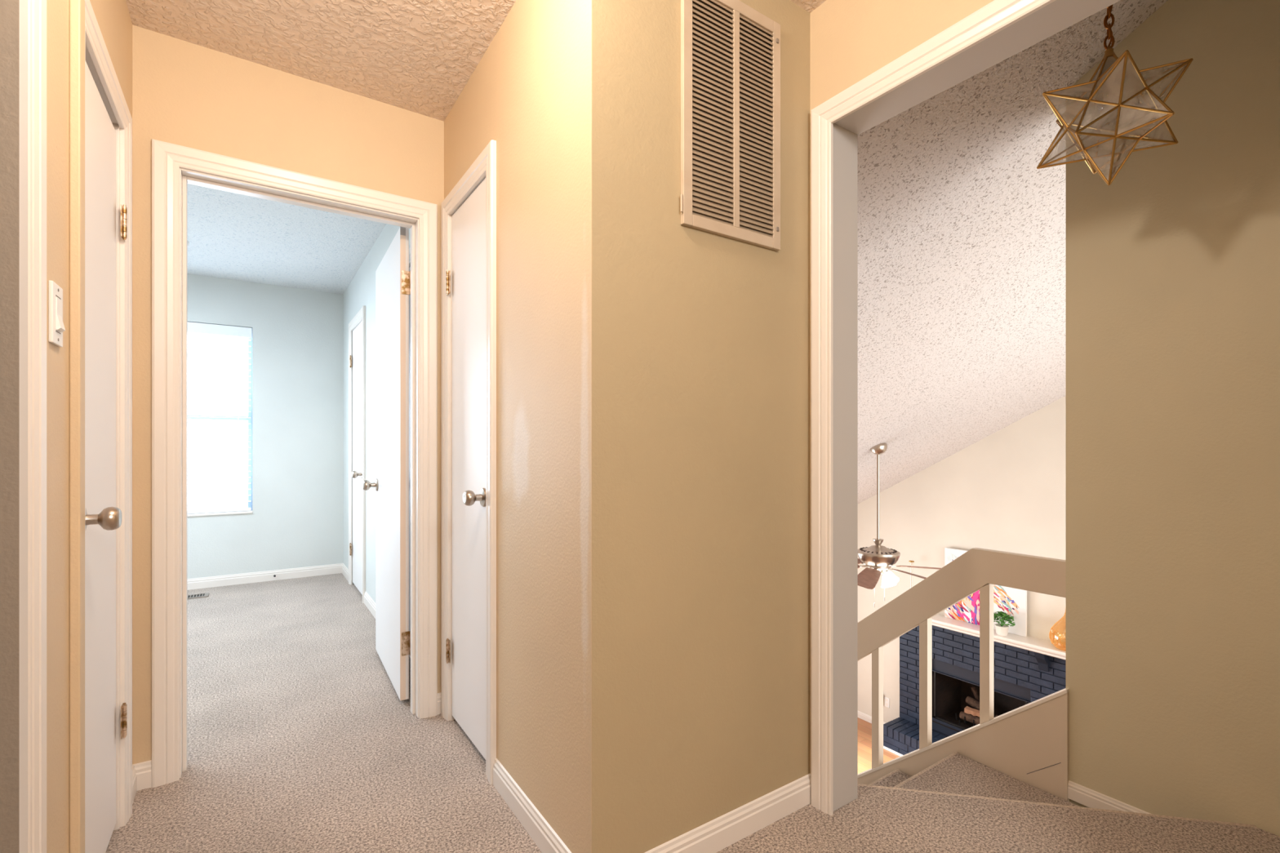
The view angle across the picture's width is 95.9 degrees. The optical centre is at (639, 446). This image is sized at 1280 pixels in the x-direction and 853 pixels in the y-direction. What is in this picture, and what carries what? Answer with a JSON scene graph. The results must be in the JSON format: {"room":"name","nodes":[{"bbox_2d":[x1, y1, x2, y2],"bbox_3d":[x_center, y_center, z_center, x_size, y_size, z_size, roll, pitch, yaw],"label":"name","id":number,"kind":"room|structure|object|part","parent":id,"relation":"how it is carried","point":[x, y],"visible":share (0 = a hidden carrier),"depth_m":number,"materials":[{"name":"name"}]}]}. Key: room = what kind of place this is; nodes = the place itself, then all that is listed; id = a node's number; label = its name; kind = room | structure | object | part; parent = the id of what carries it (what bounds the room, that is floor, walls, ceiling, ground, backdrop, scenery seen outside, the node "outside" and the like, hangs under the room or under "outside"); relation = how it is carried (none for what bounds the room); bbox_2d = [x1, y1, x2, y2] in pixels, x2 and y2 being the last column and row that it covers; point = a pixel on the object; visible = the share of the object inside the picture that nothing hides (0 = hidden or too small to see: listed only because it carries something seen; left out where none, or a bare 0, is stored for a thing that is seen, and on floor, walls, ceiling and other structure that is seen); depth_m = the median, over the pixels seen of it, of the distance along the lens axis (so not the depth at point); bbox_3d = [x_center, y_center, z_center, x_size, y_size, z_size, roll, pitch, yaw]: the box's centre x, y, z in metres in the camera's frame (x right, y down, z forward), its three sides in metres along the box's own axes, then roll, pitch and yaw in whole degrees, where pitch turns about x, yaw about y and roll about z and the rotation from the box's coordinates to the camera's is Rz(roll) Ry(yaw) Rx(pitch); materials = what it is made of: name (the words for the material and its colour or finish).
{"room":"upstairs hallway","nodes":[
{"label":"upstairs hallway","id":0,"kind":"room"},
{"bbox_2d":[46,0,132,852],"bbox_3d":[-0.455,-0.125,0.017,0.115,2.450,4.338,0,0,-34],"label":"wall","id":1,"kind":"structure","parent":0,"point":[113,16],"depth_m":1.13,"materials":[{"name":"paint"}]},
{"bbox_2d":[0,0,46,852],"bbox_3d":[-0.818,0.050,0.570,0.134,2.100,0.962,0,0,-34],"label":"door","id":2,"kind":"structure","parent":1,"relation":"in","point":[23,23],"depth_m":0.94,"materials":[{"name":"white paint"}]},
{"bbox_3d":[-0.771,0.050,0.603,0.019,2.100,0.962,0,0,-34],"label":"casing","id":3,"kind":"part","parent":2,"relation":"part of","materials":[{"name":"white paint"}]},
{"bbox_2d":[48,280,65,346],"bbox_3d":[-1.114,-0.253,1.105,0.014,0.115,0.070,0,0,-34],"label":"light switch","id":4,"kind":"object","parent":1,"relation":"attached to","point":[55,324],"visible":1,"depth_m":1.09,"materials":[{"name":"white plastic"}]},
{"bbox_2d":[69,0,132,852],"bbox_3d":[-1.378,0.055,1.437,0.178,2.090,0.660,0,0,-34],"label":"door","id":5,"kind":"structure","parent":1,"relation":"in","point":[100,119],"depth_m":1.46,"materials":[{"name":"white paint"}]},
{"bbox_3d":[-1.190,0.056,1.220,0.017,2.088,0.044,0,0,-34],"label":"painted casing","id":6,"kind":"part","parent":5,"relation":"part of","materials":[{"name":"paint"}]},
{"bbox_3d":[-1.373,0.089,1.434,0.034,1.978,0.502,0,0,-34],"label":"panel","id":7,"kind":"part","parent":5,"relation":"part of","materials":[{"name":"white paint"}]},
{"bbox_2d":[132,764,137,804],"bbox_3d":[-1.580,1.058,1.791,0.012,0.083,0.138,0,0,-34],"label":"baseboard","id":8,"kind":"structure","parent":1,"relation":"attached to","point":[134,771],"depth_m":1.81,"materials":[{"name":"white paint"}]},
{"bbox_2d":[187,273,342,578],"bbox_3d":[-3.811,-0.115,4.292,3.100,2.430,0.140,0,0,-34],"label":"wall","id":9,"kind":"structure","parent":0,"point":[295,521],"depth_m":4.78,"materials":[{"name":"paint"}]},
{"bbox_2d":[187,337,252,516],"bbox_3d":[-3.570,-0.214,4.444,0.970,1.502,0.147,0,0,-34],"label":"window","id":10,"kind":"structure","parent":9,"relation":"in","point":[250,343],"depth_m":4.72,"materials":[{"name":"white plastic"}]},
{"bbox_3d":[-3.596,-0.230,4.482,0.910,0.030,0.035,0,0,-34],"label":"meeting rail","id":11,"kind":"part","parent":10,"relation":"part of","materials":[{"name":"white plastic"}]},
{"bbox_2d":[187,321,252,514],"bbox_3d":[-3.555,-0.221,4.425,0.960,1.480,0.066,0,0,-34],"label":"window blind","id":12,"kind":"object","parent":10,"relation":"attached to","point":[194,327],"visible":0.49,"depth_m":4.56,"materials":[{"name":"white plastic"}]},
{"bbox_3d":[-3.559,0.509,4.430,0.948,0.020,0.046,0,0,-34],"label":"rail","id":13,"kind":"part","parent":12,"relation":"part of","materials":[{"name":"white plastic"}]},
{"bbox_3d":[-3.556,0.529,4.424,0.970,0.016,0.097,0,0,-34],"label":"sill","id":14,"kind":"part","parent":10,"relation":"part of","materials":[{"name":"white paint"}]},
{"bbox_2d":[187,563,342,590],"bbox_3d":[-3.819,1.058,4.194,2.977,0.083,0.012,0,0,-34],"label":"baseboard","id":15,"kind":"structure","parent":9,"relation":"attached to","point":[292,573],"depth_m":4.69,"materials":[{"name":"white paint"}]},
{"bbox_2d":[132,24,444,764],"bbox_3d":[-1.251,-0.125,2.167,1.218,2.450,0.115,0,0,-34],"label":"wall","id":16,"kind":"structure","parent":0,"point":[184,93],"depth_m":1.98,"materials":[{"name":"paint"}]},
{"bbox_2d":[133,760,151,791],"bbox_3d":[-1.600,1.058,1.854,0.048,0.083,0.012,0,0,-34],"label":"baseboard","id":17,"kind":"structure","parent":16,"relation":"attached to","point":[144,770],"depth_m":1.85,"materials":[{"name":"white paint"}]},
{"bbox_2d":[151,138,437,787],"bbox_3d":[-1.448,0.053,2.494,0.921,2.094,0.916,0,0,-34],"label":"door","id":18,"kind":"structure","parent":16,"relation":"in","point":[174,166],"depth_m":2.20,"materials":[{"name":"white paint"}]},
{"bbox_3d":[-1.379,0.200,3.015,0.013,0.066,0.066,0,0,-32],"label":"knob","id":19,"kind":"part","parent":18,"relation":"part of","materials":[{"name":"silver metal"}]},
{"bbox_3d":[-1.198,0.072,2.771,0.035,2.015,0.735,0,0,-32],"label":"panel","id":20,"kind":"part","parent":18,"relation":"part of","materials":[{"name":"white paint"}]},
{"bbox_2d":[437,692,441,714],"bbox_3d":[-0.823,1.058,2.380,0.030,0.083,0.012,0,0,-34],"label":"baseboard","id":21,"kind":"structure","parent":16,"relation":"attached to","point":[439,695],"depth_m":2.37,"materials":[{"name":"white paint"}]},
{"bbox_2d":[342,0,591,852],"bbox_3d":[-1.308,-0.125,3.227,0.115,2.450,4.429,0,0,-34],"label":"wall","id":22,"kind":"structure","parent":0,"point":[530,91],"depth_m":1.61,"materials":[{"name":"paint"}]},
{"bbox_2d":[342,563,348,582],"bbox_3d":[-2.466,1.058,4.840,0.012,0.083,0.460,0,0,-34],"label":"baseboard","id":23,"kind":"structure","parent":22,"relation":"attached to","point":[344,570],"depth_m":4.85,"materials":[{"name":"white paint"}]},
{"bbox_2d":[348,305,365,603],"bbox_3d":[-2.143,0.055,4.345,0.102,2.090,0.720,0,0,-34],"label":"door","id":24,"kind":"structure","parent":22,"relation":"in","point":[358,473],"depth_m":4.33,"materials":[{"name":"white paint"}]},
{"bbox_3d":[-2.115,0.080,4.365,0.033,2.000,0.570,0,0,-34],"label":"panel","id":25,"kind":"part","parent":24,"relation":"part of","materials":[{"name":"white paint"}]},
{"bbox_2d":[364,591,375,618],"bbox_3d":[-1.731,1.058,3.755,0.012,0.083,0.720,0,0,-34],"label":"baseboard","id":26,"kind":"structure","parent":22,"relation":"attached to","point":[369,602],"depth_m":3.86,"materials":[{"name":"white paint"}]},
{"bbox_2d":[408,247,410,657],"bbox_3d":[-1.280,0.055,3.112,0.055,2.090,0.840,0,0,-34],"label":"door","id":27,"kind":"structure","parent":22,"relation":"in","point":[410,247],"depth_m":2.94,"materials":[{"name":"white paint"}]},
{"bbox_3d":[-1.294,0.055,3.103,0.019,2.090,0.840,0,0,-34],"label":"casing","id":28,"kind":"part","parent":27,"relation":"part of","materials":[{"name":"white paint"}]},
{"bbox_2d":[441,139,496,784],"bbox_3d":[-0.615,0.050,2.144,0.180,2.100,0.590,0,0,-34],"label":"door","id":29,"kind":"structure","parent":22,"relation":"in","point":[468,211],"depth_m":2.11,"materials":[{"name":"white paint"}]},
{"bbox_3d":[-0.619,0.076,2.141,0.032,2.004,0.436,0,0,-34],"label":"panel","id":30,"kind":"part","parent":29,"relation":"part of","materials":[{"name":"white paint"}]},
{"bbox_3d":[-0.543,0.175,1.990,0.012,0.066,0.066,0,0,-34],"label":"knob","id":31,"kind":"part","parent":29,"relation":"part of","materials":[{"name":"silver metal"}]},
{"bbox_2d":[493,758,571,852],"bbox_3d":[-0.295,1.058,1.617,0.012,0.083,0.652,0,0,-34],"label":"baseboard","id":32,"kind":"structure","parent":22,"relation":"attached to","point":[539,829],"depth_m":1.65,"materials":[{"name":"white paint"}]},
{"bbox_2d":[125,0,826,293],"bbox_3d":[-1.435,-1.400,1.384,3.975,0.140,7.800,0,0,-34],"label":"ceiling","id":33,"kind":"structure","parent":0,"point":[418,56],"depth_m":2.04,"materials":[{"name":"beige paint"}]},
{"bbox_2d":[105,573,1279,852],"bbox_3d":[-1.028,1.175,1.629,4.723,0.151,7.650,0,0,-34],"label":"floor","id":34,"kind":"structure","parent":0,"point":[301,739],"depth_m":1.84,"materials":[{"name":"carpet"}]},
{"bbox_2d":[187,592,208,599],"bbox_3d":[-3.294,1.096,4.197,0.250,0.008,0.115,0,0,-34],"label":"floor vent","id":35,"kind":"object","parent":34,"relation":"in","point":[206,594],"visible":0.41,"depth_m":4.23,"materials":[{"name":"silver metal"}]},
{"bbox_2d":[591,0,809,852],"bbox_3d":[0.189,-0.125,1.625,0.796,2.450,0.100,0,0,-34],"label":"wall","id":36,"kind":"structure","parent":0,"point":[700,340],"depth_m":1.51,"materials":[{"name":"paint"}]},
{"bbox_2d":[680,0,780,250],"bbox_3d":[0.258,-0.912,1.601,0.371,0.665,0.019,0,0,-34],"label":"air vent","id":37,"kind":"object","parent":36,"relation":"in","point":[731,51],"visible":1,"depth_m":1.59,"materials":[{"name":"metal"}]},
{"bbox_2d":[644,773,810,852],"bbox_3d":[0.211,1.058,1.573,0.777,0.083,0.012,0,0,-34],"label":"baseboard","id":38,"kind":"structure","parent":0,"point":[729,828],"depth_m":1.62,"materials":[{"name":"white paint"}]},
{"bbox_2d":[857,717,899,773],"bbox_3d":[2.371,3.550,4.503,5.825,0.100,6.000,0,0,-34],"label":"floor","id":39,"kind":"structure","parent":0,"point":[864,728],"depth_m":6.64,"materials":[{"name":"brown wood"}]},
{"bbox_2d":[883,613,1066,756],"bbox_3d":[4.001,2.708,5.745,0.892,1.585,3.030,0,0,-34],"label":"fireplace","id":40,"kind":"object","parent":39,"relation":"on","point":[1028,669],"depth_m":6.40,"materials":[{"name":"brick"}]},
{"bbox_3d":[3.479,3.489,5.733,0.014,0.022,2.395,0,0,-34],"label":"shoe moulding","id":41,"kind":"part","parent":40,"relation":"part of","materials":[{"name":"white paint"}]},
{"bbox_3d":[3.630,3.174,6.215,0.010,0.128,1.065,0,0,-34],"label":"sill plate","id":42,"kind":"part","parent":40,"relation":"part of","materials":[{"name":"blue metal"}]},
{"bbox_2d":[959,711,979,724],"bbox_3d":[3.757,3.023,6.308,0.091,0.092,0.484,0,0,-34],"label":"log","id":43,"kind":"object","parent":40,"relation":"on","point":[969,717],"visible":0.44,"depth_m":6.40,"materials":[{"name":"brown wood"}]},
{"bbox_2d":[964,706,979,717],"bbox_3d":[3.722,2.945,6.359,0.083,0.079,0.250,0,0,-34],"label":"log","id":44,"kind":"object","parent":43,"relation":"on","point":[968,710],"visible":0.59,"depth_m":6.39,"materials":[{"name":"brown wood"}]},
{"bbox_3d":[3.832,3.075,6.343,0.273,0.131,0.584,0,0,-34],"label":"fire grate","id":45,"kind":"part","parent":40,"relation":"part of","materials":[{"name":"black metal"}]},
{"bbox_2d":[970,686,979,702],"bbox_3d":[3.838,2.894,6.523,0.052,0.328,0.182,0,0,-39],"label":"log","id":46,"kind":"object","parent":40,"relation":"on","point":[974,690],"visible":0.41,"depth_m":6.54,"materials":[{"name":"brown wood"}]},
{"bbox_3d":[3.645,2.840,6.224,0.015,0.540,0.959,0,0,-34],"label":"door frame","id":47,"kind":"part","parent":40,"relation":"part of","materials":[{"name":"black metal"}]},
{"bbox_3d":[3.645,2.500,6.224,0.035,0.152,1.065,0,0,-34],"label":"smoke plate","id":48,"kind":"part","parent":40,"relation":"part of","materials":[{"name":"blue metal"}]},
{"bbox_2d":[944,547,1026,636],"bbox_3d":[3.661,1.524,6.145,0.031,0.779,0.817,0,0,-34],"label":"painting","id":49,"kind":"object","parent":40,"relation":"on","point":[1012,602],"visible":0.39,"depth_m":6.01,"materials":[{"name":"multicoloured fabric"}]},
{"bbox_2d":[932,613,1066,660],"bbox_3d":[3.884,1.955,5.666,0.255,0.080,3.030,0,0,-34],"label":"mantel shelf","id":50,"kind":"object","parent":40,"relation":"attached to","point":[1041,647],"depth_m":5.78,"materials":[{"name":"white paint"}]},
{"bbox_2d":[993,611,1015,635],"bbox_3d":[3.679,1.797,5.875,0.216,0.237,0.260,0,0,-34],"label":"potted plant","id":51,"kind":"object","parent":40,"relation":"on","point":[1002,628],"visible":0.92,"depth_m":5.84,"materials":[{"name":"green plant"}]},
{"bbox_3d":[3.685,1.868,5.875,0.128,0.094,0.127,0,0,-34],"label":"pot","id":52,"kind":"part","parent":51,"relation":"part of","materials":[{"name":"white ceramic"}]},
{"bbox_2d":[1048,605,1066,651],"bbox_3d":[4.040,1.625,5.445,0.296,0.580,0.292,0,0,-34],"label":"glass bottle vase","id":53,"kind":"object","parent":40,"relation":"on","point":[1051,628],"visible":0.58,"depth_m":5.48,"materials":[{"name":"orange glass"}]},
{"bbox_3d":[3.846,3.023,6.368,0.093,0.094,0.447,0,0,-34],"label":"log","id":54,"kind":"object","parent":40,"relation":"on","visible":0},
{"bbox_2d":[965,696,994,712],"bbox_3d":[3.792,2.903,6.440,0.091,0.141,0.280,0,0,-34],"label":"log","id":55,"kind":"object","parent":54,"relation":"on","point":[972,702],"visible":0.52,"depth_m":6.47,"materials":[{"name":"brown wood"}]},
{"bbox_2d":[868,751,1080,807],"bbox_3d":[0.478,2.375,2.842,0.821,2.251,3.438,0,0,-34],"label":"staircase","id":56,"kind":"structure","parent":39,"relation":"on","point":[956,773],"depth_m":2.15,"materials":[{"name":"carpet"}]},
{"bbox_2d":[809,0,993,773],"bbox_3d":[1.421,-0.450,0.594,0.130,3.500,3.190,0,0,-34],"label":"wall","id":57,"kind":"structure","parent":0,"point":[851,40],"depth_m":1.66,"materials":[{"name":"paint"}]},
{"bbox_2d":[810,0,1119,815],"bbox_3d":[0.905,0.032,1.340,0.149,2.136,1.145,0,0,-34],"label":"door frame","id":58,"kind":"structure","parent":57,"relation":"attached to","point":[1000,29],"depth_m":1.74,"materials":[{"name":"white paint"}]},
{"bbox_2d":[857,395,1066,723],"bbox_3d":[4.116,0.650,5.684,0.150,5.700,6.000,0,0,-34],"label":"wall","id":59,"kind":"structure","parent":0,"point":[1005,491],"depth_m":6.22,"materials":[{"name":"paint"}]},
{"bbox_2d":[857,711,885,724],"bbox_3d":[2.819,3.458,7.457,0.012,0.083,1.210,0,0,-34],"label":"baseboard","id":60,"kind":"structure","parent":59,"relation":"attached to","point":[862,716],"depth_m":7.37,"materials":[{"name":"white paint"}]},
{"bbox_2d":[884,696,889,707],"bbox_3d":[3.048,3.158,7.122,0.008,0.115,0.070,0,0,-34],"label":"wall outlet","id":61,"kind":"object","parent":59,"relation":"attached to","point":[886,700],"visible":1,"depth_m":7.12,"materials":[{"name":"white plastic"}]},
{"bbox_2d":[857,688,1069,801],"bbox_3d":[0.673,2.181,3.381,0.101,2.638,3.154,0,0,-34],"label":"half wall","id":62,"kind":"structure","parent":0,"point":[1028,744],"depth_m":2.17,"materials":[{"name":"paint"}]},
{"bbox_2d":[857,547,1066,768],"bbox_3d":[0.975,1.458,2.928,0.038,2.089,2.044,0,0,-34],"label":"stair railing","id":63,"kind":"object","parent":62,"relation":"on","point":[977,569],"visible":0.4,"depth_m":2.44,"materials":[{"name":"paint"}]},
{"bbox_3d":[0.975,1.209,2.928,0.038,1.589,2.044,0,0,-34],"label":"handrail","id":64,"kind":"part","parent":63,"relation":"part of","materials":[{"name":"paint"}]},
{"bbox_2d":[857,0,1167,503],"bbox_3d":[2.432,-0.528,4.484,5.945,3.402,6.100,0,0,-34],"label":"ceiling","id":65,"kind":"structure","parent":0,"point":[962,236],"depth_m":2.87,"materials":[{"name":"white paint"}]},
{"bbox_2d":[857,442,941,607],"bbox_3d":[2.228,0.735,5.396,1.438,1.543,1.532,0,0,-34],"label":"ceiling fan","id":66,"kind":"object","parent":65,"relation":"hanging from","point":[877,558],"visible":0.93,"depth_m":5.29,"materials":[{"name":"silver metal"}]},
{"bbox_3d":[1.978,1.134,4.995,0.177,0.071,0.585,0,0,32],"label":"blade","id":67,"kind":"part","parent":66,"relation":"part of","materials":[{"name":"brown wood"}]},
{"bbox_3d":[2.262,1.233,5.254,0.134,0.133,0.129,0,0,-34],"label":"lamp shade","id":68,"kind":"part","parent":66,"relation":"part of","materials":[{"name":"white glass"}]},
{"bbox_3d":[2.371,1.233,5.431,0.129,0.133,0.134,0,0,-34],"label":"lamp shade","id":69,"kind":"part","parent":66,"relation":"part of","materials":[{"name":"white glass"}]},
{"bbox_3d":[2.450,1.134,4.980,0.177,0.071,0.585,0,0,-28],"label":"blade","id":70,"kind":"part","parent":66,"relation":"part of","materials":[{"name":"brown wood"}]},
{"bbox_3d":[2.700,1.134,5.381,0.585,0.071,0.177,0,0,2],"label":"blade","id":71,"kind":"part","parent":66,"relation":"part of","materials":[{"name":"brown wood"}]},
{"bbox_2d":[1036,4,1193,185],"bbox_3d":[1.268,-1.073,1.560,0.327,0.732,0.323,0,0,-34],"label":"pendant light","id":72,"kind":"object","parent":65,"relation":"hanging from","point":[1112,68],"visible":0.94,"depth_m":1.53,"materials":[{"name":"gold metal"}]},
{"bbox_3d":[1.268,-1.250,1.560,0.019,0.355,0.019,0,0,-18],"label":"chain","id":73,"kind":"part","parent":72,"relation":"part of","materials":[{"name":"gold metal"}]},
{"bbox_3d":[1.268,-1.245,1.560,0.016,0.350,0.016,0,0,-34],"label":"cord","id":74,"kind":"part","parent":72,"relation":"part of","materials":[{"name":"gold metal"}]},
{"bbox_2d":[1066,0,1279,836],"bbox_3d":[1.982,0.650,1.496,0.120,5.700,1.456,0,0,-34],"label":"wall","id":75,"kind":"structure","parent":0,"point":[1173,264],"depth_m":1.80,"materials":[{"name":"paint"}]},
{"bbox_2d":[1067,780,1151,814],"bbox_3d":[1.651,1.220,1.867,0.012,0.060,0.462,0,0,-34],"label":"baseboard","id":76,"kind":"structure","parent":75,"relation":"attached to","point":[1086,797],"depth_m":1.99,"materials":[{"name":"white paint"}]},
{"label":"outside","id":77,"kind":"structure","parent":0,"visible":0},
{"bbox_2d":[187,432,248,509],"bbox_3d":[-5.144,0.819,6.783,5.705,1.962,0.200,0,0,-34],"label":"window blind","id":78,"kind":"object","parent":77,"point":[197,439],"depth_m":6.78,"materials":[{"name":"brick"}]}
]}

